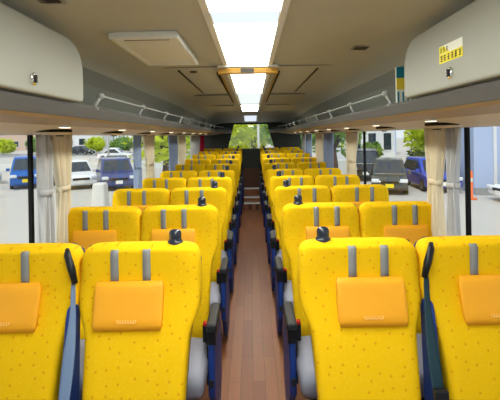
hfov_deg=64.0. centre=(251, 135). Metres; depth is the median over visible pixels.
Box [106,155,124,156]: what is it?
car
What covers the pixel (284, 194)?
seat
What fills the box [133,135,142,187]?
curtain
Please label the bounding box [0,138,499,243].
ground
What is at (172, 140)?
curtain
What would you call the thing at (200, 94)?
groove
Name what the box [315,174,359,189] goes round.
seat
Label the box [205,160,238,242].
seat
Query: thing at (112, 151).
car
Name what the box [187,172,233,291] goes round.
seat
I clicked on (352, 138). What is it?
curtain
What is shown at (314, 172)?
seat
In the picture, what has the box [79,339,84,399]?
seat cushion
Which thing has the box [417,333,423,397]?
seat cushion
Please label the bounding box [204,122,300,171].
wall
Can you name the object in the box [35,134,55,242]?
curtain
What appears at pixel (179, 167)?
seat
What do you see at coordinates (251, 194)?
step
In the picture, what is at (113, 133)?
unit
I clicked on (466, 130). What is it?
window frame
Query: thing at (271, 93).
groove
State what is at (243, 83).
recessed light
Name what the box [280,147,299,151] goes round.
seat
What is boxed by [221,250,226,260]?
seat cushion
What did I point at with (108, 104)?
luggage rack
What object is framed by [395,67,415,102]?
card
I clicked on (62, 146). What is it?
curtain
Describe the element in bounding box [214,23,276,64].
diffuser
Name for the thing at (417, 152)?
bush
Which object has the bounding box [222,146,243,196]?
seat
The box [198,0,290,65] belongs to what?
recessed light
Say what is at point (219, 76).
air slot
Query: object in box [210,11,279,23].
diffuser
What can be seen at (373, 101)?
luggage rack
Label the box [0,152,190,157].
road
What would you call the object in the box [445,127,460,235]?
curtain
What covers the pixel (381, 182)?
grille
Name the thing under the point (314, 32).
ceiling
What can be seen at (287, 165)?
seat
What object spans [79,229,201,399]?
seat
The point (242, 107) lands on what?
recessed light
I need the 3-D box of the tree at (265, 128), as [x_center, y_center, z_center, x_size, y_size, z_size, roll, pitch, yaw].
[1.760,0.561,23.318,3.367,4.176,2.922,-1,0,-42]
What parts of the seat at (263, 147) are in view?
backrest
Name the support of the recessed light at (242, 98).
in the ceiling
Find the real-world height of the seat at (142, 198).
1.112 m
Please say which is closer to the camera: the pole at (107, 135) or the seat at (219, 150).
the seat at (219, 150)
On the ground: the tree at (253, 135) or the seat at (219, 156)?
the tree at (253, 135)
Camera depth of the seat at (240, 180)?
8.13 m
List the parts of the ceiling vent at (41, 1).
frame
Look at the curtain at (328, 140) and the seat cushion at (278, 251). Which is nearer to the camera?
the seat cushion at (278, 251)
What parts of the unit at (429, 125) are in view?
oval panel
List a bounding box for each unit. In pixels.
[34,125,71,136]
[100,128,126,135]
[135,130,155,135]
[344,127,363,132]
[371,124,397,131]
[424,119,461,129]
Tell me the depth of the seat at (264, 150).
8.14 m
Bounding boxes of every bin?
[0,2,82,102]
[404,0,499,97]
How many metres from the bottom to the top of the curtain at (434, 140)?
0.749 m
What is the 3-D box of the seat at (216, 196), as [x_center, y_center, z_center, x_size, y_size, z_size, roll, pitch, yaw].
[-0.422,0.946,2.957,0.500,1.163,0.694,-1,0,0]
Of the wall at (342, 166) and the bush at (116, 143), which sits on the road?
the bush at (116, 143)
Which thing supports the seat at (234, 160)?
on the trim
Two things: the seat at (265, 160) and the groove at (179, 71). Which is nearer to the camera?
the groove at (179, 71)
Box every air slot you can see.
[216,72,233,102]
[266,71,279,102]
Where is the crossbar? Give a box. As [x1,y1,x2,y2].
[217,64,278,74]
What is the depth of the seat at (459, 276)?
1.46 m
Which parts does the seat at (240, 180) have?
backrest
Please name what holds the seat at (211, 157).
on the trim
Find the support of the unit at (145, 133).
attached to the luggage rack at (108, 104)
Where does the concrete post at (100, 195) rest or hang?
on the ground
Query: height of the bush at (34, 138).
3.328 m
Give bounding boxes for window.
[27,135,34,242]
[363,131,365,183]
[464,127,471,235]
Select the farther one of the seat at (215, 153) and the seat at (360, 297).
the seat at (215, 153)
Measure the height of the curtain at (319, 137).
0.748 m
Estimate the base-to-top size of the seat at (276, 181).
1.163 m
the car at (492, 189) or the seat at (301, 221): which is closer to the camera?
the seat at (301, 221)
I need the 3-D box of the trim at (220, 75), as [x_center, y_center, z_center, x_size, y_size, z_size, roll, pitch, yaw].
[-0.233,-0.466,4.250,0.007,0.016,2.900,-1,0,0]
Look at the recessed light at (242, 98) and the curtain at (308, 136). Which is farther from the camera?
the curtain at (308, 136)
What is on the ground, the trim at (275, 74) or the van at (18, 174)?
the van at (18, 174)
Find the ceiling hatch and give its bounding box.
[108,31,197,65]
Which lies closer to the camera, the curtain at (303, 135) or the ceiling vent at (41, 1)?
the ceiling vent at (41, 1)
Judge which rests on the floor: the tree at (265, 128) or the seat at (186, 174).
the seat at (186, 174)
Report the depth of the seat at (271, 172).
4.82 m
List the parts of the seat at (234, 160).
backrest, panel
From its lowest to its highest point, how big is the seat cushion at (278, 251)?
0.130 m
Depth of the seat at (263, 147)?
8.97 m
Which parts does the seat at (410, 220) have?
backrest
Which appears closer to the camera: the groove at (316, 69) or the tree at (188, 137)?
the groove at (316, 69)
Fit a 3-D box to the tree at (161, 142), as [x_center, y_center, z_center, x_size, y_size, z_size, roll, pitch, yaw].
[-3.924,0.213,16.781,3.589,5.079,3.988,-1,0,25]
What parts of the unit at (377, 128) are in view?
oval panel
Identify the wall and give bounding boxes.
[0,162,162,171]
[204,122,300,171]
[338,159,405,174]
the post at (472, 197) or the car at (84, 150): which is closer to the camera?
the post at (472, 197)
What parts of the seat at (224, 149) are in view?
backrest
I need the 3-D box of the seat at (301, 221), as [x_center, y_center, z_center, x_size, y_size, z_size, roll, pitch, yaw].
[0.423,0.931,2.127,0.500,1.163,0.694,-1,0,0]
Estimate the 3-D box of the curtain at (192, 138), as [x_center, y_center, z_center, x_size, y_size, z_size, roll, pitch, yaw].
[-1.093,0.365,7.499,0.051,0.748,0.602,-1,0,0]
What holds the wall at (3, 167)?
on the ground
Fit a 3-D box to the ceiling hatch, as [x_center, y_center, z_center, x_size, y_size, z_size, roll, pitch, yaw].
[-0.487,-0.455,2.140,0.316,0.034,0.700,-1,0,0]
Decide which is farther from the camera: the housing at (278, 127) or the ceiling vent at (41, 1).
the housing at (278, 127)
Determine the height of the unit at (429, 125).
0.059 m
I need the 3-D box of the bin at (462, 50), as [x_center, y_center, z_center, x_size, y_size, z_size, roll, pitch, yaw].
[0.750,-0.292,0.150,0.159,0.253,3.300,-1,0,0]
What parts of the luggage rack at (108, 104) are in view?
rail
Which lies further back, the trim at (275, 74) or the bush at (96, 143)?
the bush at (96, 143)
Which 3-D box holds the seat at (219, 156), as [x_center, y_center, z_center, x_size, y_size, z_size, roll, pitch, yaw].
[-0.424,0.866,7.107,0.500,1.163,0.694,-1,0,0]
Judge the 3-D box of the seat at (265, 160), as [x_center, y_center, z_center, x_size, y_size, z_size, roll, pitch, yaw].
[0.422,0.886,6.277,0.500,1.163,0.694,-1,0,0]
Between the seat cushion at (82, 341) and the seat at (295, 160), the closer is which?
the seat cushion at (82, 341)
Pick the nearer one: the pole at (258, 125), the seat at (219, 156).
the seat at (219, 156)
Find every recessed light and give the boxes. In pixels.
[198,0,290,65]
[227,74,268,92]
[235,93,263,103]
[239,105,260,111]
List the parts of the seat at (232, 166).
backrest, panel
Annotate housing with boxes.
[212,127,229,129]
[271,126,288,128]
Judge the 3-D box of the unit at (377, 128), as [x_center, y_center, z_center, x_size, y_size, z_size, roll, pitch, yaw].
[0.952,-0.061,2.815,0.174,0.059,0.352,-1,0,24]
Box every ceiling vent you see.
[38,0,65,3]
[350,45,370,49]
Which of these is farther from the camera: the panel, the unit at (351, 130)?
the panel
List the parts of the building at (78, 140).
pane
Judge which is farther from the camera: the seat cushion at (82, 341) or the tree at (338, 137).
the tree at (338, 137)
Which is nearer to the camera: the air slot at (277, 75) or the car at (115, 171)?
the air slot at (277, 75)
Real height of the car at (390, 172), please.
1.500 m
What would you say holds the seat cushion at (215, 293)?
on the seat at (216, 196)
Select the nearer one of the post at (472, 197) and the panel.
the panel
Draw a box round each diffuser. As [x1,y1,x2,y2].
[206,0,281,11]
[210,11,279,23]
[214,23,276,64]
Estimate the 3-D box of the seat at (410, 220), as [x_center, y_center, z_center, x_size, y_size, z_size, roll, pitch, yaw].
[0.887,0.949,2.127,0.482,1.112,0.695,-1,0,0]
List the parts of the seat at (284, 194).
panel, armrest, armrest, grab handle, backrest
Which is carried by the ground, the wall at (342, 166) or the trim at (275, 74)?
the wall at (342, 166)
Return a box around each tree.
[121,136,190,170]
[162,136,189,171]
[228,124,254,148]
[234,124,267,148]
[252,124,301,149]
[301,132,366,167]
[361,141,383,156]
[403,129,424,151]
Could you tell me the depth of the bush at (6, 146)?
71.85 m
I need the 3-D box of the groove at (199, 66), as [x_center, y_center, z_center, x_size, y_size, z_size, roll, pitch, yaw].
[-0.459,-0.469,2.729,0.450,0.008,0.008,-1,0,0]
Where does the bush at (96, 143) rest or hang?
on the ground
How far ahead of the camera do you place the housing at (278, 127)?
8.94 m
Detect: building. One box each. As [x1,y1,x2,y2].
[0,135,34,150]
[72,135,114,148]
[336,130,394,159]
[460,126,499,194]
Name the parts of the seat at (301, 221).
panel, armrest, armrest, release lever, trim, grab handle, backrest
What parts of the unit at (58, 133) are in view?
oval panel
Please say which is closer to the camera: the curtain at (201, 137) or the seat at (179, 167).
the seat at (179, 167)
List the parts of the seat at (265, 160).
panel, backrest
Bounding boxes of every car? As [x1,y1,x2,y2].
[53,159,97,186]
[72,146,94,154]
[96,148,132,158]
[96,157,133,187]
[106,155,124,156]
[368,157,411,193]
[404,156,462,190]
[486,184,499,195]
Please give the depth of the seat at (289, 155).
7.31 m
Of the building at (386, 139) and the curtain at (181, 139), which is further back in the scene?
the building at (386, 139)
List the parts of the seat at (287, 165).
panel, backrest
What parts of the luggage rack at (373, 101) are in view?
rail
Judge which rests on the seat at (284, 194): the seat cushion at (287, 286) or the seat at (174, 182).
the seat cushion at (287, 286)
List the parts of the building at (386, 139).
pane, pane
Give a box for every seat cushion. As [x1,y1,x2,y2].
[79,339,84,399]
[186,337,207,399]
[210,282,220,306]
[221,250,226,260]
[276,249,282,263]
[283,280,293,308]
[296,335,316,398]
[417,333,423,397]
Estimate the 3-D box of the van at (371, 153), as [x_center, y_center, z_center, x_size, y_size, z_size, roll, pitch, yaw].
[6.914,1.675,24.200,1.980,1.750,4.060,-1,0,16]
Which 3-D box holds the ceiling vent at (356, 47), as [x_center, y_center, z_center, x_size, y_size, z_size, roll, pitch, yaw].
[0.591,-0.477,2.170,0.090,0.010,0.090,-1,0,0]
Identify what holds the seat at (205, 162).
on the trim
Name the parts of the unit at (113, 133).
oval panel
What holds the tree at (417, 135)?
on the ground
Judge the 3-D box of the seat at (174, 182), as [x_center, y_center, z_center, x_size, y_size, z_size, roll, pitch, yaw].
[-0.886,0.980,3.787,0.482,1.112,0.695,-1,0,0]
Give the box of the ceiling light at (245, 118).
[243,116,257,121]
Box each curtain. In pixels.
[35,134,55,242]
[51,134,71,242]
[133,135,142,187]
[142,135,154,177]
[168,135,177,170]
[177,135,185,163]
[190,136,195,158]
[196,136,199,154]
[200,136,203,150]
[302,134,305,152]
[306,134,311,156]
[315,133,323,161]
[323,133,333,167]
[345,132,358,174]
[424,128,446,235]
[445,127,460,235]
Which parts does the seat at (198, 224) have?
backrest, grab handle, release lever, armrest, armrest, panel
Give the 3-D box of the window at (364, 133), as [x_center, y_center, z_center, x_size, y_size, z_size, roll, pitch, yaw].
[1.156,0.315,5.034,0.022,0.750,1.932,-1,0,0]
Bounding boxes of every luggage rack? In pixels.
[0,66,231,135]
[269,64,499,133]
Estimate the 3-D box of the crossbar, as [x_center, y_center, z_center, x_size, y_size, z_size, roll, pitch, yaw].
[-0.024,-0.454,2.705,0.420,0.052,0.150,-1,0,0]
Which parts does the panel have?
panel, panel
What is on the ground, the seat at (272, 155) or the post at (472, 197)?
the post at (472, 197)
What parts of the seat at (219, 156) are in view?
backrest, panel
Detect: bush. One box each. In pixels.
[0,138,16,154]
[24,137,35,152]
[84,136,105,151]
[109,135,132,151]
[404,147,424,158]
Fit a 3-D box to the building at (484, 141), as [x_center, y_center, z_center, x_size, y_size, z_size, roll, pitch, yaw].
[16.342,-2.115,19.440,13.000,9.000,7.100,-1,0,9]
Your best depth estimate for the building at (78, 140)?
104.01 m
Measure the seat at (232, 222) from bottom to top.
1.163 m
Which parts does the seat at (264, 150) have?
backrest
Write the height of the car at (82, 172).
1.500 m
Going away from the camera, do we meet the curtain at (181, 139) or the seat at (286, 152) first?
the curtain at (181, 139)
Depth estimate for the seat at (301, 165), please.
5.65 m
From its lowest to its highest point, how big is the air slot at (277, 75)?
0.017 m
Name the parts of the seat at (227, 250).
backrest, armrest, armrest, panel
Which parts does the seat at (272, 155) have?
backrest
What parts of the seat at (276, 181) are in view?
armrest, panel, armrest, backrest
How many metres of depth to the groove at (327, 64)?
2.73 m
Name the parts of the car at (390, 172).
number plate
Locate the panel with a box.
[242,149,260,203]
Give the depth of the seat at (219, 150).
8.97 m
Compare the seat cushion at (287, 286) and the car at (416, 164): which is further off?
the car at (416, 164)
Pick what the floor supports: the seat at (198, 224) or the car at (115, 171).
the seat at (198, 224)
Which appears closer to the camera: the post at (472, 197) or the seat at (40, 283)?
the seat at (40, 283)
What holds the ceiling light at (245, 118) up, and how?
attached to the ceiling
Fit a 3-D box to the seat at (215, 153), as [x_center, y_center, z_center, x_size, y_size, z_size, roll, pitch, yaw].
[-0.888,0.870,7.937,0.482,1.112,0.695,-1,0,0]
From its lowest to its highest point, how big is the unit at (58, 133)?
0.059 m
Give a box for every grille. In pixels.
[73,177,89,180]
[110,177,127,180]
[380,181,398,183]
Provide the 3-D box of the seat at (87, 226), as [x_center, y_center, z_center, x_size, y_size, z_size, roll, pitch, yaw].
[-0.886,0.980,2.127,0.482,1.112,0.695,-1,0,0]
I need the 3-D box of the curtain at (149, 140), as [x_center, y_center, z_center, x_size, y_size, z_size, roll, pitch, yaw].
[-1.095,0.365,4.279,0.064,0.749,0.482,-1,0,0]
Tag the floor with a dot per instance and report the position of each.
(252, 349)
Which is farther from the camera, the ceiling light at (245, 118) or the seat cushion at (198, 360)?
the ceiling light at (245, 118)
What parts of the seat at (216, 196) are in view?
backrest, grab handle, armrest, armrest, panel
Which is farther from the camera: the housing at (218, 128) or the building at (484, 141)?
the building at (484, 141)
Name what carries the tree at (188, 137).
on the ground
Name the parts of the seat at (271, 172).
panel, armrest, backrest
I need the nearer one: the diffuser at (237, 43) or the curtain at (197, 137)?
the diffuser at (237, 43)
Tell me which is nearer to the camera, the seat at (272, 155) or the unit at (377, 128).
the unit at (377, 128)
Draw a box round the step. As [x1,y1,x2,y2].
[244,187,259,209]
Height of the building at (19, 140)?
8.240 m
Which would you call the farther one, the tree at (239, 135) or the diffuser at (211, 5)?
the tree at (239, 135)
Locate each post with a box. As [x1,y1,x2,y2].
[91,182,108,206]
[471,171,476,199]
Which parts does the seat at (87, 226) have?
backrest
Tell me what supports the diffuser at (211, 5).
attached to the recessed light at (243, 32)
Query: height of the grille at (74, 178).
0.120 m
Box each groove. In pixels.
[166,66,216,67]
[178,70,202,92]
[194,94,227,95]
[271,93,304,94]
[279,64,328,65]
[295,68,317,91]
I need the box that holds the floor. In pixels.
[198,204,308,399]
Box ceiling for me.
[0,0,492,135]
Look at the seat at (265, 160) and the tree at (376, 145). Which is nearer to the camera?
the seat at (265, 160)
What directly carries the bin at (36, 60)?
on the luggage rack at (108, 104)
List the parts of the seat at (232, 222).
backrest, armrest, panel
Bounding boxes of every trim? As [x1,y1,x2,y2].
[220,75,234,102]
[264,74,275,102]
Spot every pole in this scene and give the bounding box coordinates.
[107,135,108,154]
[257,124,259,147]
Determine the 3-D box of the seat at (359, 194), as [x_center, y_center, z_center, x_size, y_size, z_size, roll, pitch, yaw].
[0.887,0.949,2.957,0.482,1.112,0.695,-1,0,0]
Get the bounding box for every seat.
[0,243,84,399]
[68,206,141,399]
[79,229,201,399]
[112,188,169,211]
[141,197,221,399]
[142,177,186,192]
[160,170,197,180]
[170,181,229,335]
[175,164,205,173]
[185,159,210,166]
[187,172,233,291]
[192,154,215,160]
[198,151,218,155]
[198,166,236,263]
[204,148,221,152]
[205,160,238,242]
[211,155,240,230]
[216,151,241,214]
[219,148,242,204]
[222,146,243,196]
[259,145,279,196]
[260,148,282,204]
[261,151,285,214]
[262,155,290,226]
[264,159,295,242]
[266,165,303,263]
[269,171,314,290]
[274,180,330,334]
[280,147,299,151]
[282,195,359,399]
[283,150,302,154]
[286,153,309,159]
[291,157,316,164]
[296,162,325,170]
[298,226,420,399]
[304,168,341,178]
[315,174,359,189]
[331,184,388,209]
[358,201,431,399]
[414,235,499,399]
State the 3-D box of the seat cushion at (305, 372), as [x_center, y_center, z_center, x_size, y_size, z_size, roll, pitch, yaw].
[0.449,1.122,1.985,0.455,0.130,0.410,-1,0,0]
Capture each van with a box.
[6,155,36,188]
[356,148,377,177]
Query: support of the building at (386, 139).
on the ground
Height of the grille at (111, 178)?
0.120 m

